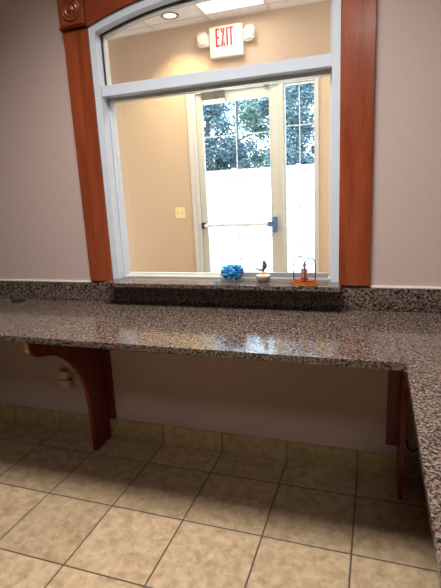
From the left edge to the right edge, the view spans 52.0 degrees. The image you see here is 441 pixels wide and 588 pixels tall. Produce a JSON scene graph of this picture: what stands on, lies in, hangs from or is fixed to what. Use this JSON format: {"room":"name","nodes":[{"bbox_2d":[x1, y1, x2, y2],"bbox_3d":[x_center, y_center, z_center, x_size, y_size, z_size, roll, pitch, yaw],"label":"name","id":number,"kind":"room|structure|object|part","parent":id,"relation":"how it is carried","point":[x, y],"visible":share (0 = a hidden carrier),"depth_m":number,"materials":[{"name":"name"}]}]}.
{"room":"reception office","nodes":[
{"label":"reception office","id":0,"kind":"room"},
{"bbox_2d":[108,0,325,39],"bbox_3d":[-0.160,-2.505,3.142,5.400,0.182,2.950,1,13,19],"label":"ceiling","id":1,"kind":"structure","parent":0,"point":[188,15],"depth_m":4.38,"materials":[{"name":"tile"}]},
{"bbox_2d":[161,12,178,19],"bbox_3d":[-0.484,-2.657,4.319,0.176,0.011,0.176,1,13,19],"label":"recessed light","id":2,"kind":"object","parent":1,"relation":"in","point":[169,15],"visible":0.98,"depth_m":4.32,"materials":[{"name":"white metal"}]},
{"bbox_2d":[195,0,264,14],"bbox_3d":[-0.059,-2.575,3.698,0.598,0.052,1.208,1,13,19],"label":"ceiling light","id":3,"kind":"object","parent":1,"relation":"attached to","point":[214,6],"depth_m":4.16,"materials":[{"name":"white paint"}]},
{"bbox_2d":[108,0,330,275],"bbox_3d":[0.363,-1.295,4.771,5.200,2.940,0.150,1,13,19],"label":"wall","id":4,"kind":"structure","parent":0,"point":[152,133],"depth_m":4.87,"materials":[{"name":"paint"}]},
{"bbox_2d":[175,207,185,217],"bbox_3d":[-0.450,-0.910,5.056,0.120,0.124,0.014,1,13,19],"label":"light switch","id":5,"kind":"object","parent":4,"relation":"attached to","point":[179,211],"visible":1,"depth_m":5.05,"materials":[{"name":"beige plastic"}]},
{"bbox_2d":[197,23,254,59],"bbox_3d":[0.053,-2.489,4.460,0.595,0.278,0.092,1,13,19],"label":"exit sign","id":6,"kind":"object","parent":4,"relation":"attached to","point":[227,41],"visible":1,"depth_m":4.43,"materials":[{"name":"plastic"}]},
{"bbox_2d":[186,78,318,272],"bbox_3d":[0.348,-0.999,4.783,1.367,2.360,0.248,1,13,19],"label":"door","id":7,"kind":"structure","parent":4,"relation":"in","point":[195,102],"depth_m":4.71,"materials":[{"name":"white paint"}]},
{"bbox_2d":[204,101,272,267],"bbox_3d":[0.195,-1.028,4.840,0.714,1.965,0.005,1,13,19],"label":"window pane","id":8,"kind":"object","parent":7,"relation":"attached to","point":[270,102],"depth_m":4.83,"materials":[{"name":"clear glass"}]},
{"bbox_3d":[0.815,-1.059,4.616,0.313,2.063,0.010,2,13,19],"label":"sidelight frame","id":9,"kind":"part","parent":7,"relation":"part of","materials":[{"name":"white paint"}]},
{"bbox_2d":[285,83,314,268],"bbox_3d":[0.816,-1.059,4.617,0.286,2.035,0.005,1,13,19],"label":"window pane","id":10,"kind":"object","parent":7,"relation":"attached to","point":[286,252],"depth_m":4.61,"materials":[{"name":"clear glass"}]},
{"bbox_2d":[0,419,439,587],"bbox_3d":[-1.009,1.196,0.782,4.100,0.050,9.420,1,13,19],"label":"floor","id":11,"kind":"structure","parent":0,"point":[126,512],"depth_m":1.79,"materials":[{"name":"tile"}]},
{"bbox_2d":[0,0,440,457],"bbox_3d":[-0.491,-0.700,2.155,4.100,3.000,0.120,1,13,19],"label":"wall","id":12,"kind":"structure","parent":0,"point":[43,236],"depth_m":2.12,"materials":[{"name":"paint"}]},
{"bbox_2d":[0,279,91,281],"bbox_3d":[-1.063,-0.075,2.435,0.868,0.006,0.006,1,13,19],"label":"trim","id":13,"kind":"structure","parent":12,"relation":"attached to","point":[0,279],"depth_m":2.38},
{"bbox_2d":[58,369,73,378],"bbox_3d":[-0.831,0.419,2.449,0.094,0.079,0.034,1,13,19],"label":"power adapter","id":14,"kind":"object","parent":12,"relation":"attached to","point":[63,373],"visible":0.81,"depth_m":2.44,"materials":[{"name":"beige plastic"}]},
{"bbox_2d":[60,378,72,387],"bbox_3d":[-0.841,0.485,2.473,0.056,0.045,0.042,1,13,19],"label":"power adapter","id":15,"kind":"object","parent":12,"relation":"attached to","point":[65,383],"visible":0.88,"depth_m":2.46,"materials":[{"name":"beige plastic"}]},
{"bbox_2d":[23,343,116,450],"bbox_3d":[-0.680,0.473,2.150,0.051,0.734,0.528,1,13,19],"label":"bracket","id":16,"kind":"object","parent":12,"relation":"attached to","point":[93,367],"visible":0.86,"depth_m":2.30,"materials":[{"name":"brown wood"}]},
{"bbox_2d":[65,361,74,371],"bbox_3d":[-0.820,0.376,2.457,0.064,0.100,0.008,1,13,19],"label":"wall outlet","id":17,"kind":"object","parent":12,"relation":"attached to","point":[68,367],"visible":0.28,"depth_m":2.46,"materials":[{"name":"plastic"}]},
{"bbox_2d":[0,403,422,480],"bbox_3d":[0.032,0.739,2.248,3.100,0.103,0.011,1,13,19],"label":"baseboard","id":18,"kind":"structure","parent":12,"relation":"attached to","point":[313,454],"depth_m":2.23,"materials":[{"name":"tile"}]},
{"bbox_2d":[57,0,376,285],"bbox_3d":[-0.037,-0.703,1.962,1.374,1.323,0.144,1,13,19],"label":"window","id":19,"kind":"structure","parent":12,"relation":"in","point":[107,95],"depth_m":1.92,"materials":[{"name":"paint"}]},
{"bbox_3d":[-0.619,-0.622,2.141,0.128,1.142,0.022,2,13,19],"label":"casing","id":20,"kind":"part","parent":19,"relation":"part of","materials":[{"name":"brown wood"}]},
{"bbox_3d":[-0.217,-0.101,2.221,0.514,0.010,0.021,2,13,19],"label":"pane rail","id":21,"kind":"part","parent":19,"relation":"part of","materials":[{"name":"white paint"}]},
{"bbox_3d":[0.236,-0.088,2.039,0.491,0.020,0.021,2,13,19],"label":"pane rail","id":22,"kind":"part","parent":19,"relation":"part of","materials":[{"name":"white metal"}]},
{"bbox_3d":[0.527,-0.592,1.750,0.124,1.142,0.022,2,13,19],"label":"casing","id":23,"kind":"part","parent":19,"relation":"part of","materials":[{"name":"brown wood"}]},
{"bbox_2d":[0,297,440,587],"bbox_3d":[-0.480,0.391,0.719,3.099,0.024,2.999,1,13,19],"label":"countertop","id":24,"kind":"structure","parent":12,"relation":"attached to","point":[408,342],"depth_m":1.64,"materials":[{"name":"stone"}]},
{"bbox_2d":[11,299,25,302],"bbox_3d":[-1.064,0.036,2.376,0.072,0.004,0.072,1,13,19],"label":"cable grommet","id":25,"kind":"object","parent":24,"relation":"on","point":[16,300],"visible":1,"depth_m":2.37,"materials":[{"name":"black rubber"}]},
{"bbox_2d":[405,411,417,451],"bbox_3d":[0.811,0.388,1.885,0.063,0.601,0.010,1,13,19],"label":"cable","id":26,"kind":"object","parent":24,"relation":"hanging from","point":[416,449],"visible":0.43,"depth_m":1.94,"materials":[{"name":"rubber"}]},
{"bbox_2d":[0,280,440,312],"bbox_3d":[-0.006,0.004,2.079,3.099,0.094,0.020,1,13,19],"label":"backsplash","id":27,"kind":"structure","parent":12,"relation":"attached to","point":[350,298],"depth_m":2.04,"materials":[{"name":"stone"}]},
{"bbox_2d":[102,277,341,292],"bbox_3d":[-0.004,-0.057,2.087,1.098,0.020,0.258,1,13,19],"label":"stone sill","id":28,"kind":"structure","parent":12,"relation":"attached to","point":[125,282],"depth_m":2.00,"materials":[{"name":"stone"}]},
{"bbox_2d":[256,274,270,281],"bbox_3d":[0.189,-0.071,1.983,0.072,0.033,0.072,1,13,19],"label":"glass dish","id":29,"kind":"object","parent":28,"relation":"on","point":[266,277],"visible":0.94,"depth_m":1.96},
{"bbox_2d":[255,260,266,274],"bbox_3d":[0.176,-0.117,1.974,0.056,0.065,0.027,1,13,19],"label":"figurine","id":30,"kind":"object","parent":29,"relation":"in","point":[264,264],"visible":1,"depth_m":1.97,"materials":[{"name":"brown"}]},
{"bbox_2d":[291,256,318,286],"bbox_3d":[0.349,-0.099,1.882,0.072,0.115,0.100,-9,14,-25],"label":"display case","id":31,"kind":"object","parent":28,"relation":"on","point":[298,281],"visible":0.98,"depth_m":1.86,"materials":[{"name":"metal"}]},
{"bbox_2d":[301,264,307,279],"bbox_3d":[0.349,-0.097,1.883,0.032,0.074,0.029,1,13,19],"label":"statuette","id":32,"kind":"object","parent":31,"relation":"in","point":[302,269],"visible":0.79,"depth_m":1.88,"materials":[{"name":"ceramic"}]},
{"bbox_2d":[386,370,409,499],"bbox_3d":[0.666,0.507,1.695,0.068,0.734,0.520,1,13,19],"label":"bracket","id":33,"kind":"object","parent":12,"relation":"attached to","point":[398,393],"visible":0.67,"depth_m":1.89,"materials":[{"name":"brown wood"}]},
{"bbox_3d":[0.685,0.510,1.677,0.020,0.734,0.496,2,13,19],"label":"curved panel","id":34,"kind":"part","parent":33,"relation":"part of","materials":[{"name":"brown wood"}]},
{"bbox_2d":[370,286,440,288],"bbox_3d":[1.038,-0.020,1.719,0.891,0.006,0.006,1,13,19],"label":"trim","id":35,"kind":"structure","parent":12,"relation":"attached to","point":[370,286],"depth_m":1.82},
{"bbox_2d":[209,230,314,272],"bbox_3d":[2.456,-4.587,26.157,50.000,0.100,42.050,1,13,19],"label":"ground","id":36,"kind":"structure","parent":0,"point":[254,249],"depth_m":10.14,"materials":[{"name":"white"}]},
{"bbox_2d":[203,101,253,170],"bbox_3d":[-0.408,-6.162,17.340,3.024,7.090,3.036,-8,13,-20],"label":"leafy tree","id":37,"kind":"object","parent":36,"relation":"on","point":[225,153],"visible":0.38,"depth_m":16.78,"materials":[{"name":"green plant"}]},
{"bbox_2d":[204,97,266,168],"bbox_3d":[0.822,-8.771,24.237,4.649,9.059,4.176,5,15,32],"label":"leafy tree","id":38,"kind":"object","parent":36,"relation":"on","point":[247,164],"visible":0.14,"depth_m":23.42,"materials":[{"name":"green plant"}]},
{"bbox_2d":[206,164,313,233],"bbox_3d":[1.363,-2.902,13.964,18.000,2.020,0.120,1,13,19],"label":"fence","id":39,"kind":"object","parent":36,"relation":"on","point":[260,213],"visible":0.16,"depth_m":14.03,"materials":[{"name":"plastic"}]},
{"bbox_3d":[-0.519,-3.871,14.385,1.880,0.070,0.080,2,13,19],"label":"rail","id":40,"kind":"part","parent":39,"relation":"part of","materials":[{"name":"white plastic"}]},
{"bbox_3d":[-0.473,-2.945,14.591,1.880,1.870,0.040,2,13,19],"label":"panel","id":41,"kind":"part","parent":39,"relation":"part of","materials":[{"name":"white plastic"}]},
{"bbox_3d":[0.473,-2.925,14.267,0.120,2.020,0.120,2,13,19],"label":"post","id":42,"kind":"part","parent":39,"relation":"part of","materials":[{"name":"white plastic"}]},
{"bbox_3d":[1.373,-3.822,13.739,1.880,0.070,0.080,2,13,19],"label":"rail","id":43,"kind":"part","parent":39,"relation":"part of","materials":[{"name":"white plastic"}]},
{"bbox_3d":[1.419,-2.896,13.946,1.880,1.870,0.040,2,13,19],"label":"panel","id":44,"kind":"part","parent":39,"relation":"part of","materials":[{"name":"white plastic"}]},
{"bbox_3d":[2.365,-2.876,13.622,0.120,2.020,0.120,2,13,19],"label":"post","id":45,"kind":"part","parent":39,"relation":"part of","materials":[{"name":"white plastic"}]},
{"bbox_3d":[3.312,-2.846,13.301,1.880,1.870,0.040,2,13,19],"label":"panel","id":46,"kind":"part","parent":39,"relation":"part of","materials":[{"name":"white plastic"}]},
{"bbox_2d":[236,86,313,167],"bbox_3d":[2.371,-7.239,19.872,3.572,7.818,3.358,3,14,25],"label":"leafy tree","id":47,"kind":"object","parent":36,"relation":"on","point":[250,115],"visible":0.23,"depth_m":19.41,"materials":[{"name":"green plant"}]},
{"bbox_2d":[256,83,313,166],"bbox_3d":[2.713,-5.861,15.505,3.124,6.997,3.080,1,13,16],"label":"leafy tree","id":48,"kind":"object","parent":36,"relation":"on","point":[306,90],"visible":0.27,"depth_m":15.22,"materials":[{"name":"green plant"}]}
]}

